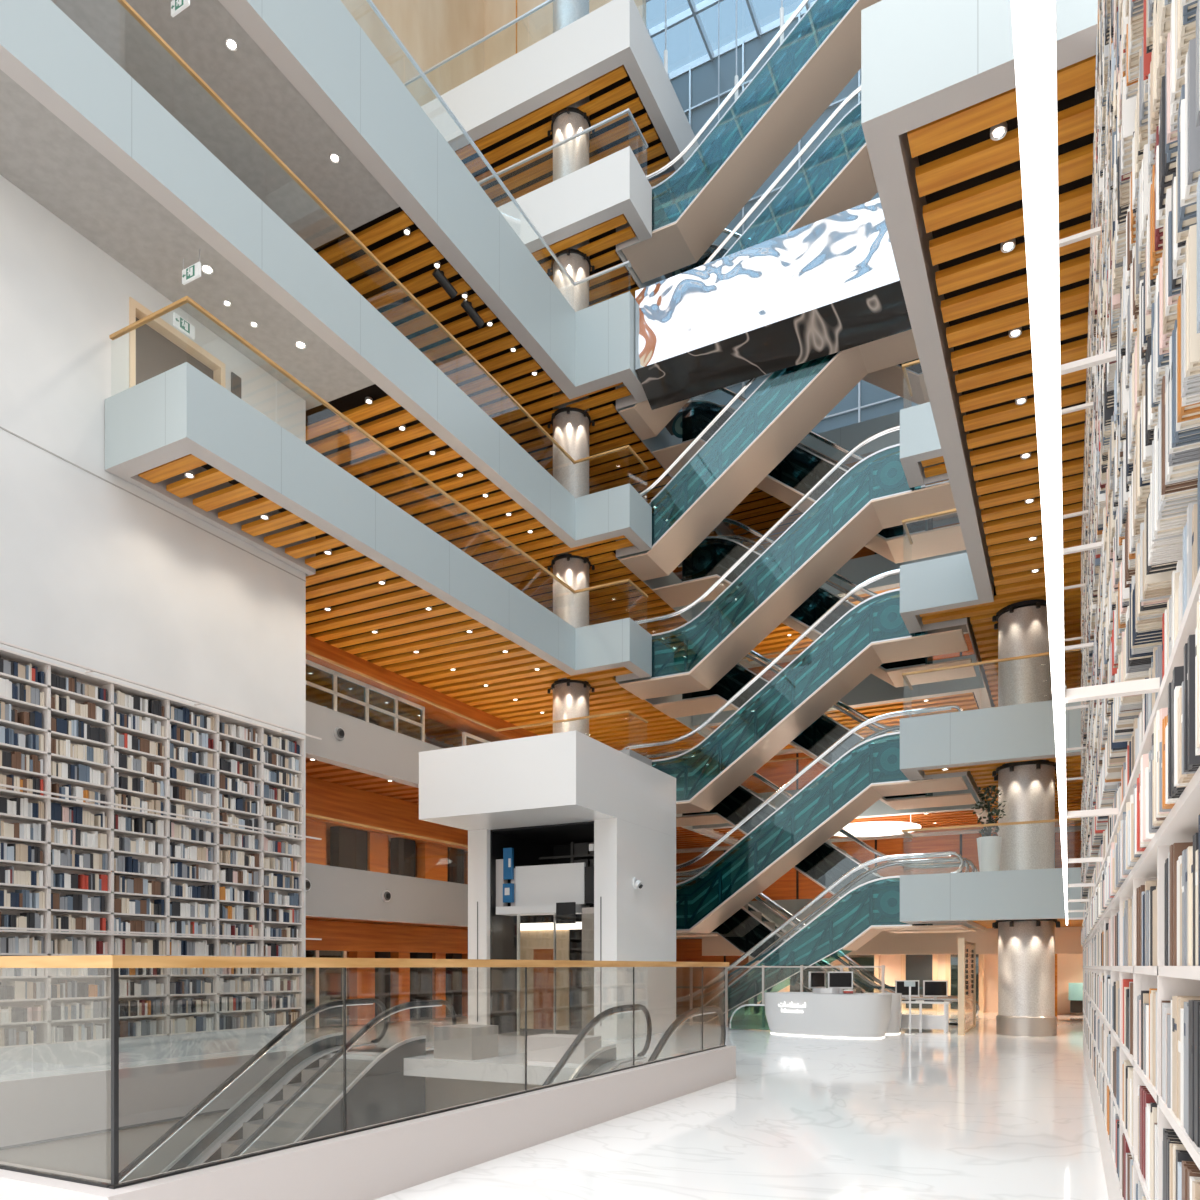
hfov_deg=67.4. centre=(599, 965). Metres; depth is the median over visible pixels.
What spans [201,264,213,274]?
recessed light
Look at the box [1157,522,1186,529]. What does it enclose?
book
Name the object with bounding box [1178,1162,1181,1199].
book
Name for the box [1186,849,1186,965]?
book
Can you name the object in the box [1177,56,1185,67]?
book
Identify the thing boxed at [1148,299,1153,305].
book
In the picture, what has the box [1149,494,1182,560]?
book
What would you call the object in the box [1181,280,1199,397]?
book
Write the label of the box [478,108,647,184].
glass balustrade
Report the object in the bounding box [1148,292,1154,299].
book
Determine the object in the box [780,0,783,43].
pendant lamp
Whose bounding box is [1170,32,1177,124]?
book
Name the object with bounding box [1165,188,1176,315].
book
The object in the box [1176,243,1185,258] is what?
book
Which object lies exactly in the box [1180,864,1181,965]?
book
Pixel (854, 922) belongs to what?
escalator
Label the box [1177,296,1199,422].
book
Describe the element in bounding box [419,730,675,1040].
lift tower
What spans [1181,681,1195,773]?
book
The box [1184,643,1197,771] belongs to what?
book
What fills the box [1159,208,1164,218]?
book
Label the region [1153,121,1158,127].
book
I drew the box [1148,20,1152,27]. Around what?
book
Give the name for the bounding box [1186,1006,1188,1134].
book
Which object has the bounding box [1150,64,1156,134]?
book
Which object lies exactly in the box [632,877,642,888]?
security camera
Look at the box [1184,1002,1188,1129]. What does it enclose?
book
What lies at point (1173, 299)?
book
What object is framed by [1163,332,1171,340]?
book
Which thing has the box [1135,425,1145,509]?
book
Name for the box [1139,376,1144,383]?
book
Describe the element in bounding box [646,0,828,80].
roof
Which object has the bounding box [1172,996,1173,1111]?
book
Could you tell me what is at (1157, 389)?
book
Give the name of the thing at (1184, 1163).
book
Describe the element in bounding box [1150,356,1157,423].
book
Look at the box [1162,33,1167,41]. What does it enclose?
book
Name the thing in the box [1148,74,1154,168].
book
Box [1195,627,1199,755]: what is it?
book
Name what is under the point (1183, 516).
book
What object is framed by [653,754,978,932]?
escalator
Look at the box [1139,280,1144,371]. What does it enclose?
book
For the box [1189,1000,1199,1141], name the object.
book
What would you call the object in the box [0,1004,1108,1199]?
floor
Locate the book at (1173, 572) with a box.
[1172,570,1175,648]
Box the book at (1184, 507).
[1158,404,1187,514]
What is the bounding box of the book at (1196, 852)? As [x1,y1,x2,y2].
[1195,850,1197,965]
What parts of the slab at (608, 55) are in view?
floor plate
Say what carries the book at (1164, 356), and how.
on the bookcase at (1180, 825)
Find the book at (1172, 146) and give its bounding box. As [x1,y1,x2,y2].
[1165,43,1177,153]
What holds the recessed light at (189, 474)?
attached to the slab at (246, 466)
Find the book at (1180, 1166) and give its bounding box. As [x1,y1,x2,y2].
[1179,1165,1181,1199]
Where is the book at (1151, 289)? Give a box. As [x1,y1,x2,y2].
[1148,194,1155,293]
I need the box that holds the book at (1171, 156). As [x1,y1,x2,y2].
[1167,149,1177,162]
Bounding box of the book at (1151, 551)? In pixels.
[1150,473,1182,553]
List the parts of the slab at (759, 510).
floor plate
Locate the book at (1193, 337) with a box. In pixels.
[1188,224,1199,369]
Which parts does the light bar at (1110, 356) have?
arm, arm, arm, arm, arm, arm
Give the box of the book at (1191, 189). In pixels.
[1185,52,1197,197]
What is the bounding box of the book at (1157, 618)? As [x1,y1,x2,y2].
[1138,539,1161,622]
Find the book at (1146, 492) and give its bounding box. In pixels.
[1140,490,1149,495]
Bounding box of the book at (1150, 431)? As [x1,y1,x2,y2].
[1147,336,1153,433]
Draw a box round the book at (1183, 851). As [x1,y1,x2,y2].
[1182,849,1185,965]
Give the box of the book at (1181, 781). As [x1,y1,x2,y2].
[1178,697,1189,783]
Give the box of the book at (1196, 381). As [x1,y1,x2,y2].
[1182,263,1199,387]
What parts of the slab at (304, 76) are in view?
floor plate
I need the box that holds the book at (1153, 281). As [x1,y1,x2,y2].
[1150,278,1155,285]
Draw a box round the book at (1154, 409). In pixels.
[1152,406,1157,412]
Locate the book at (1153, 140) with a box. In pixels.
[1150,62,1155,143]
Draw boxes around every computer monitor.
[809,971,825,992]
[828,971,852,992]
[895,980,918,999]
[923,980,947,999]
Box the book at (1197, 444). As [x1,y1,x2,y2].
[1169,336,1199,453]
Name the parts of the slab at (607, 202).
floor plate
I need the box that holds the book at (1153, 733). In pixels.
[1152,733,1158,828]
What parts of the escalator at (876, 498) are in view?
handrail, handrail trim, trim, drive casing, handrail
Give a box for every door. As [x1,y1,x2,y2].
[129,297,224,387]
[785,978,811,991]
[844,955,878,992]
[901,954,937,1011]
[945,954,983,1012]
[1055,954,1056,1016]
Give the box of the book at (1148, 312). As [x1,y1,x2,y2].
[1146,243,1150,315]
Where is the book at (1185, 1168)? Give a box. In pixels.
[1183,1166,1198,1199]
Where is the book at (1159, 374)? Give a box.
[1156,275,1164,378]
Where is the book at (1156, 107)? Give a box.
[1153,104,1159,111]
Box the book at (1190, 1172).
[1187,1169,1199,1199]
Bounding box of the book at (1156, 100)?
[1153,0,1159,105]
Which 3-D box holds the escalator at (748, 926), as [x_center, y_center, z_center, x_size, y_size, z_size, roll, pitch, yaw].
[6.107,-0.636,26.729,9.446,4.553,1.582,0,0,28]
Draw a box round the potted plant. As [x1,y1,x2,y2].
[971,785,1005,871]
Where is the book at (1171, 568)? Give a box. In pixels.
[1146,498,1175,574]
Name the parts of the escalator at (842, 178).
handrail, handrail trim, trim, drive casing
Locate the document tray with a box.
[812,988,838,993]
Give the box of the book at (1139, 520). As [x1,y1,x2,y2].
[1134,453,1143,523]
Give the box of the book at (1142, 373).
[1139,370,1144,377]
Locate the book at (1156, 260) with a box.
[1153,256,1161,264]
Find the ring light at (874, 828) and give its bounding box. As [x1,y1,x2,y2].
[834,815,920,836]
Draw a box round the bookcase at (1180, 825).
[1082,567,1199,1199]
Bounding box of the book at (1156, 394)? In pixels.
[1154,391,1160,396]
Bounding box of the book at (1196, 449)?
[1171,447,1199,457]
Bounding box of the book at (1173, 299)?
[1168,210,1179,304]
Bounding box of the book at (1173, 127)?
[1170,123,1177,131]
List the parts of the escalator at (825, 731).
trim, handrail trim, handrail, handrail trim, handrail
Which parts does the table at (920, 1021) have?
leg, modesty panel, leg, leg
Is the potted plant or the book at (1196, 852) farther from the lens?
the potted plant
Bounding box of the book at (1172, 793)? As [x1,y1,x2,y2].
[1171,679,1181,795]
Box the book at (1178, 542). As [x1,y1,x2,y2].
[1150,476,1182,549]
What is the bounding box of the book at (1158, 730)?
[1157,730,1168,814]
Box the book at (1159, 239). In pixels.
[1156,235,1162,243]
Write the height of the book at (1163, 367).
0.279 m
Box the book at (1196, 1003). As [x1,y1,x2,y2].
[1194,1001,1199,1146]
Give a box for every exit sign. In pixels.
[171,0,189,16]
[173,312,194,339]
[182,249,200,284]
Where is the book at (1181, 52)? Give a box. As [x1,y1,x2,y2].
[1177,0,1188,58]
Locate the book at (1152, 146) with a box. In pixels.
[1150,142,1155,150]
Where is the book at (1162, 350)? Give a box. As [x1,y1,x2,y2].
[1159,258,1168,354]
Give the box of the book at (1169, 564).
[1148,493,1177,569]
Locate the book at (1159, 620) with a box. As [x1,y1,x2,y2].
[1135,543,1161,624]
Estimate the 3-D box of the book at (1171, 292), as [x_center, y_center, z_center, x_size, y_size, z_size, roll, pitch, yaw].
[1.455,-1.694,2.090,0.229,0.187,0.023,0,0,28]
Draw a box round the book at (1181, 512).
[1158,509,1186,518]
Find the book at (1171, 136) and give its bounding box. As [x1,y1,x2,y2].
[1167,33,1177,143]
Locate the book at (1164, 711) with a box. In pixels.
[1161,707,1169,812]
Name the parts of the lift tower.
cabin post, cabin post, shaft frame, guide post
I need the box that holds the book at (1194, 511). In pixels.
[1192,504,1196,587]
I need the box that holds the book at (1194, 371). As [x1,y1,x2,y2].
[1185,236,1199,376]
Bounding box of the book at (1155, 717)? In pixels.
[1155,717,1163,821]
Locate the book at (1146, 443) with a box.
[1145,353,1151,445]
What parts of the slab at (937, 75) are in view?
floor plate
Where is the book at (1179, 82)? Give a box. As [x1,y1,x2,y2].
[1175,0,1184,90]
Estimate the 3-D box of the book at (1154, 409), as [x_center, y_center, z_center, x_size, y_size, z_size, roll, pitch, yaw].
[1.683,-1.695,2.545,0.209,0.188,0.030,0,0,28]
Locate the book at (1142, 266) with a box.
[1139,262,1145,270]
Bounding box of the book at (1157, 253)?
[1152,164,1162,257]
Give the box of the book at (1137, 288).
[1136,210,1138,293]
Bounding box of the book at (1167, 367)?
[1165,366,1197,484]
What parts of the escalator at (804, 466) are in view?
handrail, handrail trim, handrail trim, handrail, trim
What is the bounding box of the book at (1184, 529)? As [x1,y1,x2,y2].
[1183,526,1185,615]
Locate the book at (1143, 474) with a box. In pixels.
[1141,400,1151,477]
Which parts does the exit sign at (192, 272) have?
panel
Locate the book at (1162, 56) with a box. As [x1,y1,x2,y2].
[1159,53,1164,65]
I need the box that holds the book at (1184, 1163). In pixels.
[1182,1161,1196,1199]
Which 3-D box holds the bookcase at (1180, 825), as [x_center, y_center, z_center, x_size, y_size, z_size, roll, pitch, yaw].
[5.128,-3.300,8.932,0.382,9.800,18.754,0,0,28]
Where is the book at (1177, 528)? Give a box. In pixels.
[1154,425,1185,535]
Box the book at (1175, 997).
[1174,996,1199,1117]
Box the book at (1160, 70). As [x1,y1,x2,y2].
[1156,0,1164,78]
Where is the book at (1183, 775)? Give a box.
[1182,773,1194,776]
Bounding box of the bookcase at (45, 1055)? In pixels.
[0,648,304,1075]
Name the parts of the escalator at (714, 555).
handrail, handrail trim, trim, handrail trim, handrail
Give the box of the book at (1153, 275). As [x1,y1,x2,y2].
[1150,271,1157,279]
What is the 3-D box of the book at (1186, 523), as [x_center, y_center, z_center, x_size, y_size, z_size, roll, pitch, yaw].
[1.518,-0.940,2.137,0.210,0.279,0.040,0,0,28]
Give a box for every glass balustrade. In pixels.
[0,955,728,1188]
[109,296,647,597]
[117,0,647,469]
[306,650,647,730]
[306,813,467,847]
[366,0,630,285]
[403,0,646,85]
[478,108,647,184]
[742,645,817,659]
[755,541,785,549]
[768,756,810,761]
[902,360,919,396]
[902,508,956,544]
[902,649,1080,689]
[902,818,1080,838]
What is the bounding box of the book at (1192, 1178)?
[1190,1176,1199,1199]
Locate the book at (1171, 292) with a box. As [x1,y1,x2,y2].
[1168,211,1180,296]
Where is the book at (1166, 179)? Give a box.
[1161,76,1175,186]
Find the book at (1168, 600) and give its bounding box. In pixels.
[1167,600,1168,664]
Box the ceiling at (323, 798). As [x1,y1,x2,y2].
[306,776,467,854]
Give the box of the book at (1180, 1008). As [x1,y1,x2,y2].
[1180,1008,1183,1121]
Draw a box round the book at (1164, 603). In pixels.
[1141,602,1166,609]
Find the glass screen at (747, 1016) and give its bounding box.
[729,1004,769,1029]
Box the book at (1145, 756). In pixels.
[1143,754,1151,839]
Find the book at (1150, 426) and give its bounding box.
[1148,362,1157,429]
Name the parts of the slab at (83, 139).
floor plate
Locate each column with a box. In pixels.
[547,0,594,735]
[992,599,1059,1035]
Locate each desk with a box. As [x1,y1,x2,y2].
[764,992,891,1038]
[877,993,901,1034]
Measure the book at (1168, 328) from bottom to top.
0.248 m
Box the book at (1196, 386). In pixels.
[1183,383,1199,391]
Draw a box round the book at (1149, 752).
[1148,752,1156,831]
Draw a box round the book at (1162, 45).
[1159,0,1166,54]
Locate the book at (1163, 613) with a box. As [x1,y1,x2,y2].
[1162,613,1163,679]
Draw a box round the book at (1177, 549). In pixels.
[1151,549,1182,555]
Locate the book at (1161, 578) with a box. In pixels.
[1145,509,1174,586]
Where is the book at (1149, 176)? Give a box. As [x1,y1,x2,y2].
[1148,174,1151,182]
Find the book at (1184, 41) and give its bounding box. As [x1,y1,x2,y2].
[1180,0,1195,47]
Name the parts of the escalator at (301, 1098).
trim, handrail trim, handrail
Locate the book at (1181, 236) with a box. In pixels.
[1176,151,1188,242]
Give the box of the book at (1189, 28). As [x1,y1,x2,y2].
[1181,0,1195,36]
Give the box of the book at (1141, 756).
[1140,756,1147,843]
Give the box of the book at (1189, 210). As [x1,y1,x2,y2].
[1180,84,1196,219]
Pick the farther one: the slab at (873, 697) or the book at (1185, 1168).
the slab at (873, 697)
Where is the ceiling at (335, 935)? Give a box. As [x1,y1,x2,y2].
[306,920,467,953]
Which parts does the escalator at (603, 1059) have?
handrail trim, handrail, trim, handrail trim, handrail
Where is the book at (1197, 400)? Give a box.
[1182,398,1199,405]
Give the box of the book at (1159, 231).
[1156,126,1162,236]
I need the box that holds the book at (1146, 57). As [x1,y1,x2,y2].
[1143,0,1151,80]
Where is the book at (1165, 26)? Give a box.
[1160,0,1170,35]
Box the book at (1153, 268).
[1150,184,1157,272]
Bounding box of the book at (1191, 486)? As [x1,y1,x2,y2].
[1161,388,1196,494]
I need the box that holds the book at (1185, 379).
[1183,262,1199,381]
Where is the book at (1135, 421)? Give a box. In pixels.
[1134,347,1136,423]
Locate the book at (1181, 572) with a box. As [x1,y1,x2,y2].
[1179,571,1182,627]
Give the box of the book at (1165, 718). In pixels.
[1164,716,1173,806]
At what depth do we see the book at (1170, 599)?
2.52 m
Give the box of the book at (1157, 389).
[1154,292,1161,392]
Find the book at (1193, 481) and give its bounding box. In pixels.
[1162,376,1197,489]
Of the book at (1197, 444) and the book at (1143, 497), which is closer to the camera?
the book at (1197, 444)
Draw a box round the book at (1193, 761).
[1188,634,1199,766]
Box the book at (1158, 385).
[1154,319,1161,388]
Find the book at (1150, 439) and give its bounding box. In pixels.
[1146,350,1153,441]
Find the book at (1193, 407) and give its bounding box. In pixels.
[1180,293,1199,414]
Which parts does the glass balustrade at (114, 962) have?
handrail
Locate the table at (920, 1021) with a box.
[901,1000,951,1033]
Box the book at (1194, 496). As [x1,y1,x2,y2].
[1162,494,1196,504]
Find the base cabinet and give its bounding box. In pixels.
[1069,983,1082,1012]
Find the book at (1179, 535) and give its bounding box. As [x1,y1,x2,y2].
[1152,440,1182,541]
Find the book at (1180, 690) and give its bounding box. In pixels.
[1179,688,1192,780]
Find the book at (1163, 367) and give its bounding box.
[1158,263,1168,370]
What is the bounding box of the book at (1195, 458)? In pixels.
[1169,455,1199,465]
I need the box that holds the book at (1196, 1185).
[1193,1182,1199,1199]
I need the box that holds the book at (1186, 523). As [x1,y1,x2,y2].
[1186,523,1186,606]
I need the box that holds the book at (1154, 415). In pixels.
[1152,412,1157,418]
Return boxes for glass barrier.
[690,965,884,1026]
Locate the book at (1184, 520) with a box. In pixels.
[1157,424,1186,526]
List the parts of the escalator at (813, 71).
handrail, handrail trim, trim, drive casing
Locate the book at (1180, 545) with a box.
[1153,544,1182,550]
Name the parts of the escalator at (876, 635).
handrail, handrail, handrail trim, handrail trim, trim, drive casing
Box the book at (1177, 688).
[1174,686,1187,786]
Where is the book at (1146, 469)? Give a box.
[1144,466,1151,472]
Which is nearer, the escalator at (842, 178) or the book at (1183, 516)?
the book at (1183, 516)
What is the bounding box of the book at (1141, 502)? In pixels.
[1139,499,1146,504]
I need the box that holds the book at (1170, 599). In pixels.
[1169,597,1171,657]
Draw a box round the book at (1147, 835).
[1145,767,1155,838]
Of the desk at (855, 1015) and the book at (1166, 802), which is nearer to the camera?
the book at (1166, 802)
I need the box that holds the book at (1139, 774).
[1139,774,1145,848]
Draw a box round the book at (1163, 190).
[1160,95,1171,197]
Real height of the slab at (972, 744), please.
1.180 m
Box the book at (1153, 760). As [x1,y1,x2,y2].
[1152,760,1160,825]
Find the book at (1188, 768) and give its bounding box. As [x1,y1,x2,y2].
[1187,642,1199,769]
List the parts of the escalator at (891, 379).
handrail, trim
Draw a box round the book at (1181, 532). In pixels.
[1155,531,1182,538]
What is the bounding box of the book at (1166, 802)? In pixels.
[1165,725,1176,803]
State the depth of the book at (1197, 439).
2.07 m
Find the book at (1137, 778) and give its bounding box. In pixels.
[1137,778,1143,850]
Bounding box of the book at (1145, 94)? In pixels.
[1144,85,1147,101]
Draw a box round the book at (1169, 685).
[1168,683,1179,798]
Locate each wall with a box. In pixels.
[0,175,305,1041]
[0,1045,735,1199]
[0,1051,541,1181]
[326,830,464,1014]
[341,0,645,105]
[661,12,958,580]
[676,523,1081,1004]
[749,954,1082,1014]
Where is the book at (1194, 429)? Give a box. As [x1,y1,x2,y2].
[1174,320,1199,436]
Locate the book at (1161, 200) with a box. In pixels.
[1159,108,1165,208]
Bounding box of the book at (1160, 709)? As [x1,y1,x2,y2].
[1159,709,1168,813]
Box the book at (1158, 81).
[1156,77,1161,90]
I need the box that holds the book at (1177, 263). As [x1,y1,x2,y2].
[1173,176,1185,268]
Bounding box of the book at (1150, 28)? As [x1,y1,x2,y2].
[1149,26,1152,35]
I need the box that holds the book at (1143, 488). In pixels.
[1140,403,1149,491]
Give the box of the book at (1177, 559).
[1148,498,1182,565]
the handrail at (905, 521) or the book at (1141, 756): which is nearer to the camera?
the book at (1141, 756)
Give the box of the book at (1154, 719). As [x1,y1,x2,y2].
[1154,719,1162,823]
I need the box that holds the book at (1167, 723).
[1167,723,1177,801]
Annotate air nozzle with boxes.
[306,878,310,891]
[334,727,344,739]
[381,890,390,901]
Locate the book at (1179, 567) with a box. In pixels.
[1176,560,1182,572]
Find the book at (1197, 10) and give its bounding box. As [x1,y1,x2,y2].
[1196,0,1199,126]
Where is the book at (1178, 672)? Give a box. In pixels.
[1172,666,1185,790]
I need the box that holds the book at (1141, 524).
[1140,522,1171,601]
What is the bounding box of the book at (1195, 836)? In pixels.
[1193,832,1197,965]
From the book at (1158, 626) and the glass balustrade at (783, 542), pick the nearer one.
the book at (1158, 626)
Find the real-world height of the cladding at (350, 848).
1.500 m
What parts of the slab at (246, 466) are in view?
floor plate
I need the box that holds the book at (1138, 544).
[1137,543,1162,620]
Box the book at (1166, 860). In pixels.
[1165,858,1167,965]
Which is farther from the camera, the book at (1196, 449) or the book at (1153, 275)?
the book at (1153, 275)
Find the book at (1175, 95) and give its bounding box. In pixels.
[1171,0,1180,103]
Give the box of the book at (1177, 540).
[1151,486,1182,545]
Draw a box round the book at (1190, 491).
[1161,488,1196,500]
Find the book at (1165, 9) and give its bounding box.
[1161,0,1170,21]
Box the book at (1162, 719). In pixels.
[1162,719,1172,807]
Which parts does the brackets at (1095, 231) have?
arm, arm, arm, arm, arm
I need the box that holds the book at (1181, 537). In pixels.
[1153,536,1182,543]
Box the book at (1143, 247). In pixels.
[1139,171,1145,250]
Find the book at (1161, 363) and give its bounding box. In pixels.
[1158,292,1168,366]
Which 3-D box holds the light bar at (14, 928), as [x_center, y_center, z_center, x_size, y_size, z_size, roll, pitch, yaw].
[-7.532,-0.547,15.212,0.210,0.030,7.470,0,0,28]
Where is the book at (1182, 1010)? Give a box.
[1181,1009,1183,1126]
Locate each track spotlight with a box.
[432,268,457,298]
[461,299,483,327]
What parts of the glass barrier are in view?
post, post, post, rail, post, post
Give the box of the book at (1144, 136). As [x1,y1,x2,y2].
[1140,132,1147,141]
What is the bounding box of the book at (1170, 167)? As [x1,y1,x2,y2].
[1165,153,1175,173]
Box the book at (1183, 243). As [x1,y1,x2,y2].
[1178,241,1185,246]
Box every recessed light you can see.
[184,470,194,477]
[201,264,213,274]
[223,300,231,306]
[225,38,237,50]
[250,321,257,327]
[260,513,268,519]
[295,341,305,348]
[324,549,331,554]
[329,153,339,162]
[365,397,372,403]
[378,580,385,584]
[398,425,405,430]
[403,227,410,234]
[429,449,435,454]
[434,261,440,267]
[461,292,467,298]
[487,320,492,326]
[990,121,1006,140]
[1001,238,1015,252]
[1009,327,1021,337]
[1015,396,1026,404]
[1020,452,1030,458]
[1025,498,1033,503]
[1028,536,1036,540]
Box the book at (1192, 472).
[1166,384,1197,481]
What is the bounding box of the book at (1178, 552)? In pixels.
[1150,551,1182,558]
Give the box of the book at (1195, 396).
[1182,393,1199,401]
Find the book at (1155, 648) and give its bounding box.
[1153,647,1157,706]
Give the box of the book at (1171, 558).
[1148,499,1182,563]
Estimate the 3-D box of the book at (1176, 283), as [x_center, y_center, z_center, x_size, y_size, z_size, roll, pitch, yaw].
[1.438,-1.725,2.065,0.211,0.250,0.035,0,0,28]
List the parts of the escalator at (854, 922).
drive casing, trim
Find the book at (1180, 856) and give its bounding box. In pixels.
[1178,855,1181,965]
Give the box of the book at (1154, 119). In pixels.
[1151,50,1158,123]
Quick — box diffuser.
[1011,0,1067,924]
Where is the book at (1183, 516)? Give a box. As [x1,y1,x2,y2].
[1156,437,1186,524]
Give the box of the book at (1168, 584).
[1144,514,1171,590]
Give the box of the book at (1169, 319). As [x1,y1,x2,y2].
[1163,219,1176,324]
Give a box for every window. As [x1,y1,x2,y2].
[306,659,424,741]
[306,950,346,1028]
[462,732,489,745]
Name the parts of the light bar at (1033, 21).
arm, arm, arm, arm, arm, arm, arm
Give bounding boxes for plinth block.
[434,1024,497,1060]
[527,1034,600,1063]
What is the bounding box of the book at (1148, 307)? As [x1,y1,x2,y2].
[1147,220,1151,309]
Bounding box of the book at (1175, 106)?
[1172,101,1179,113]
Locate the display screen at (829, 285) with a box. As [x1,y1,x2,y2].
[635,198,911,409]
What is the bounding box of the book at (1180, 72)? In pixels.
[1176,0,1184,79]
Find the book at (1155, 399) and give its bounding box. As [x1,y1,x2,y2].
[1153,329,1160,402]
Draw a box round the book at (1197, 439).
[1171,330,1199,447]
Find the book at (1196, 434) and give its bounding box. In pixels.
[1175,432,1199,441]
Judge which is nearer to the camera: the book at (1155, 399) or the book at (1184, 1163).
the book at (1184, 1163)
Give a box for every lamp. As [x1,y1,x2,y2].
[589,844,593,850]
[664,0,667,74]
[718,1,718,136]
[735,0,737,111]
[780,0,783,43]
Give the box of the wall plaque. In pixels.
[231,372,240,398]
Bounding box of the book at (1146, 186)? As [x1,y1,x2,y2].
[1143,144,1151,222]
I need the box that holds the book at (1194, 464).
[1169,460,1199,473]
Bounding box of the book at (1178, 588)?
[1178,588,1178,630]
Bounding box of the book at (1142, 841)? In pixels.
[1141,757,1149,842]
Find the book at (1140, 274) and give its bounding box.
[1137,191,1145,279]
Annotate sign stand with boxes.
[904,981,914,1034]
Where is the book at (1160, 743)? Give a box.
[1159,742,1168,811]
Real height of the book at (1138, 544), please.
0.255 m
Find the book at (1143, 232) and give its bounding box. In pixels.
[1141,159,1146,237]
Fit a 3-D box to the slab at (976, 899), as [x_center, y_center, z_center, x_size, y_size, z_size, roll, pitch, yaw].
[13.756,-1.580,24.800,8.500,1.080,12.900,0,0,28]
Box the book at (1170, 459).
[1168,376,1199,461]
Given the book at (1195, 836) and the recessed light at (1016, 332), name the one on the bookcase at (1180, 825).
the book at (1195, 836)
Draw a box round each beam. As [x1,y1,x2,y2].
[306,634,538,741]
[702,927,1082,955]
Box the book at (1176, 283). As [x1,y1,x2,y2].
[1172,172,1181,288]
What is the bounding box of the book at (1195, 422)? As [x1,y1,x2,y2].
[1176,330,1199,430]
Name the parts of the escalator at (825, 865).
trim, handrail, handrail trim, handrail, handrail trim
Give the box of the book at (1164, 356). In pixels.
[1160,353,1168,360]
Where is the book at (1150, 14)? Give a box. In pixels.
[1148,0,1152,20]
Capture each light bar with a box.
[0,641,321,739]
[0,784,321,839]
[0,927,321,939]
[1011,0,1159,924]
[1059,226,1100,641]
[1061,350,1115,780]
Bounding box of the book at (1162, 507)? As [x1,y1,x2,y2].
[1160,400,1196,509]
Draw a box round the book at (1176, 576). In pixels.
[1174,572,1179,642]
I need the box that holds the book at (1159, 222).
[1156,145,1164,228]
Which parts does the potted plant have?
stem, pot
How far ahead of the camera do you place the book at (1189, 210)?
1.91 m
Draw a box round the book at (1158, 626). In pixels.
[1136,625,1161,631]
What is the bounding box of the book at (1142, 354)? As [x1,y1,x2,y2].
[1141,283,1145,358]
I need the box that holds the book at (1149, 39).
[1146,0,1152,46]
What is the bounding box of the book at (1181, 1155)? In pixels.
[1176,1150,1193,1199]
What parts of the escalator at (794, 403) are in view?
handrail, handrail trim, drive casing, trim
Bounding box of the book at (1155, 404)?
[1151,303,1159,407]
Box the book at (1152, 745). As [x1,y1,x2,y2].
[1152,745,1159,827]
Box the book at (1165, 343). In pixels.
[1162,254,1169,346]
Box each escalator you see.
[119,998,456,1181]
[542,1004,725,1085]
[619,85,877,439]
[619,329,918,580]
[619,425,956,699]
[622,0,881,282]
[623,569,967,813]
[652,388,965,563]
[652,518,975,686]
[652,650,975,809]
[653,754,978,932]
[664,229,929,404]
[676,705,967,933]
[676,851,968,1022]
[676,871,979,1024]
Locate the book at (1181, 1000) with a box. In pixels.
[1178,997,1199,1119]
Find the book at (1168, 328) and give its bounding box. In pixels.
[1163,322,1174,333]
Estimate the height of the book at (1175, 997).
0.319 m
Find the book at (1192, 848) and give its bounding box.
[1191,848,1192,965]
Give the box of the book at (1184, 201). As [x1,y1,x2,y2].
[1180,99,1196,206]
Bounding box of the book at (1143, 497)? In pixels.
[1137,411,1148,500]
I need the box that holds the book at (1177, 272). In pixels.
[1173,267,1181,278]
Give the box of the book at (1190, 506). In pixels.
[1187,502,1196,603]
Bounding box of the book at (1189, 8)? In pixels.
[1183,0,1197,15]
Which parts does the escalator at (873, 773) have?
handrail, handrail trim, drive casing, trim, handrail trim, handrail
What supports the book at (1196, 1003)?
on the bookcase at (1180, 825)
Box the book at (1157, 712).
[1156,710,1166,817]
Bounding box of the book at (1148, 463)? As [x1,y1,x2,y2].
[1142,380,1151,467]
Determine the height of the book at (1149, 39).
0.259 m
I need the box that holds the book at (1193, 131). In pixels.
[1188,38,1199,184]
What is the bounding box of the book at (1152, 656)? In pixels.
[1151,656,1152,712]
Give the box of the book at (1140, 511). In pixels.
[1135,433,1145,514]
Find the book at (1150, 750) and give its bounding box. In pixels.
[1150,750,1157,830]
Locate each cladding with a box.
[306,820,467,883]
[349,951,467,1024]
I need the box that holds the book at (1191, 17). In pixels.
[1183,11,1195,24]
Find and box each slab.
[0,0,694,641]
[51,0,721,578]
[105,362,706,765]
[306,701,739,852]
[306,863,701,938]
[421,0,702,206]
[497,146,662,306]
[692,550,967,667]
[692,654,990,755]
[692,776,994,843]
[716,411,957,556]
[748,898,976,930]
[861,0,1097,707]
[900,402,948,487]
[900,700,1082,833]
[900,867,1084,930]
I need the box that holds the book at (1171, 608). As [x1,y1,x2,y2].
[1170,608,1171,654]
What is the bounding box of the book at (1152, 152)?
[1150,149,1154,156]
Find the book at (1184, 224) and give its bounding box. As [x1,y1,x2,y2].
[1178,102,1196,232]
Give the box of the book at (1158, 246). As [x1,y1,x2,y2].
[1154,143,1162,250]
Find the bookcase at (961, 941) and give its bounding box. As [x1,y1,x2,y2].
[958,938,975,1034]
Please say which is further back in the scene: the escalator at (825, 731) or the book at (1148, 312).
the escalator at (825, 731)
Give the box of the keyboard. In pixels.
[924,1000,943,1001]
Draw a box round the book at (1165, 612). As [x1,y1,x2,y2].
[1164,609,1166,673]
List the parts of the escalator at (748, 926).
handrail trim, trim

